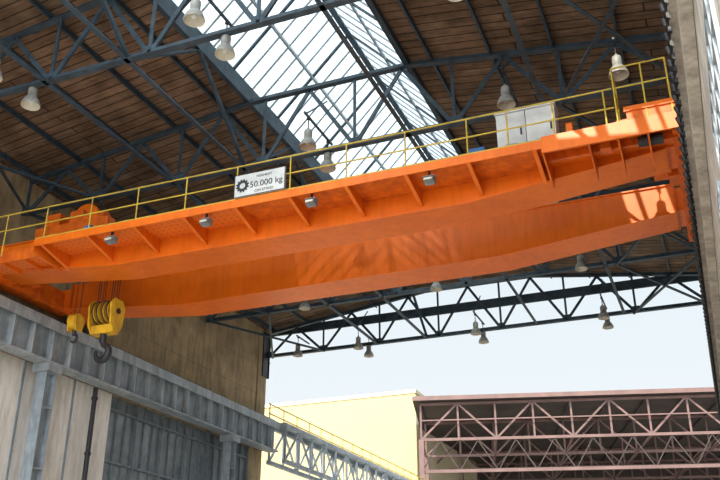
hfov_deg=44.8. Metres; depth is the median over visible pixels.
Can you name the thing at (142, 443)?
sliding door
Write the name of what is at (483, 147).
junction box
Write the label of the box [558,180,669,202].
roof truss
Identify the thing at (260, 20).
roof truss
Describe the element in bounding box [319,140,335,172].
pendant lamp
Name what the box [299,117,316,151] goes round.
pendant lamp
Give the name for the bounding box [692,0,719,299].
wall
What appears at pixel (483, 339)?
pendant lamp
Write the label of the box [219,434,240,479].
steel column
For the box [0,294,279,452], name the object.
girder
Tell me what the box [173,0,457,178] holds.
skylight
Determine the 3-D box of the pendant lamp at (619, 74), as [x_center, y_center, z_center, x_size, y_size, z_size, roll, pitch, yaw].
[6.549,-4.605,22.305,0.510,0.980,0.510,-10,-26,20]
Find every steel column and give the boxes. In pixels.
[20,361,62,479]
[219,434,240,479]
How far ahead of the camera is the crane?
24.66 m
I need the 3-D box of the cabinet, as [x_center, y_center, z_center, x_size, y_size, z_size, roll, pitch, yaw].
[4.146,-2.541,21.506,1.510,1.300,0.630,-10,-26,20]
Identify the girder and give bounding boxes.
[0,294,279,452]
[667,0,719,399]
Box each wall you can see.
[0,162,269,479]
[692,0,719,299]
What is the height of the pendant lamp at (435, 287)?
0.980 m
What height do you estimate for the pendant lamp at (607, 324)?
0.980 m
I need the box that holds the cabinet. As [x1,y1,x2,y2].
[494,102,559,146]
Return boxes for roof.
[0,0,698,336]
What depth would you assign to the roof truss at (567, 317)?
42.28 m
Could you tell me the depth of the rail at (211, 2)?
24.93 m
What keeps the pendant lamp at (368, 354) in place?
hanging from the rail at (211, 2)
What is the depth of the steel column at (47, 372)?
29.00 m
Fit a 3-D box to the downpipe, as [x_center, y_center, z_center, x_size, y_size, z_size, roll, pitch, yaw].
[-9.733,10.049,30.128,0.240,10.100,0.240,-10,-26,20]
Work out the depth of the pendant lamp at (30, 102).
23.44 m
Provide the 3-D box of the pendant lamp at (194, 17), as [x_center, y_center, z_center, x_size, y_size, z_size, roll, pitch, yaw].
[-3.824,-5.499,20.343,0.510,0.980,0.510,-10,-26,20]
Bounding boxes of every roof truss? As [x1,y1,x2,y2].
[0,0,361,97]
[21,32,671,215]
[205,231,695,322]
[268,271,701,357]
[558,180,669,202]
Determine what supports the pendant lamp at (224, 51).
hanging from the rail at (211, 2)
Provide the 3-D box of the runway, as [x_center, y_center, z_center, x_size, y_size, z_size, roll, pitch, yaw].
[5.191,23.885,63.775,1.200,12.825,50.200,-10,-26,20]
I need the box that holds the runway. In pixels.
[266,403,425,479]
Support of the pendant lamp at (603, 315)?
hanging from the rail at (211, 2)
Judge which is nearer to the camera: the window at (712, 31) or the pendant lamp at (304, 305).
the window at (712, 31)
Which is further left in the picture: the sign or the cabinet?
the sign
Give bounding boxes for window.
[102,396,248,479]
[702,0,719,228]
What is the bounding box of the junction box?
[469,146,485,152]
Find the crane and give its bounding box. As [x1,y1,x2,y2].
[0,57,693,363]
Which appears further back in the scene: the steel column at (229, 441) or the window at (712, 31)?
the steel column at (229, 441)
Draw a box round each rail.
[0,0,617,343]
[659,0,719,418]
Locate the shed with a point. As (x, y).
(669, 433)
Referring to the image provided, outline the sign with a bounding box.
[233,166,285,198]
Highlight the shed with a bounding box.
[412,387,719,479]
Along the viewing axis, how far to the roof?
27.93 m
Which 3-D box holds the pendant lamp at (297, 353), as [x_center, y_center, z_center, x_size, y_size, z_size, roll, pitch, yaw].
[-3.140,5.396,44.251,0.510,0.980,0.510,-10,-26,20]
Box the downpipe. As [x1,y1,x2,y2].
[82,387,97,479]
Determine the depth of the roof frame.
25.20 m
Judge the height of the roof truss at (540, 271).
2.628 m
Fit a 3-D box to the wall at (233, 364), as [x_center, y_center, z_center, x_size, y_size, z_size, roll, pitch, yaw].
[-13.628,3.812,24.341,0.590,16.650,45.720,-10,-26,20]
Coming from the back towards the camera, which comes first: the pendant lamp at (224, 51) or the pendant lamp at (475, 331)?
the pendant lamp at (475, 331)
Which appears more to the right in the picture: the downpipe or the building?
the building
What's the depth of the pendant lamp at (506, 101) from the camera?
23.42 m
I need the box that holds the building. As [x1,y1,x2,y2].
[260,389,476,479]
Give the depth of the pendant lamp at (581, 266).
33.76 m
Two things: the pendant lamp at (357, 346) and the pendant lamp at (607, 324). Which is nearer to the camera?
the pendant lamp at (607, 324)
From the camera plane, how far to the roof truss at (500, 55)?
26.99 m
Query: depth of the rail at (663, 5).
19.97 m
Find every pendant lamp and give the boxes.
[20,76,39,110]
[183,0,204,27]
[214,21,234,60]
[293,337,302,356]
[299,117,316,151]
[299,300,309,310]
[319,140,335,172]
[353,331,362,349]
[364,339,373,357]
[430,281,442,291]
[471,314,481,335]
[479,323,488,343]
[497,73,515,109]
[575,254,587,271]
[598,297,609,319]
[603,307,613,329]
[609,43,628,80]
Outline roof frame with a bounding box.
[0,0,702,358]

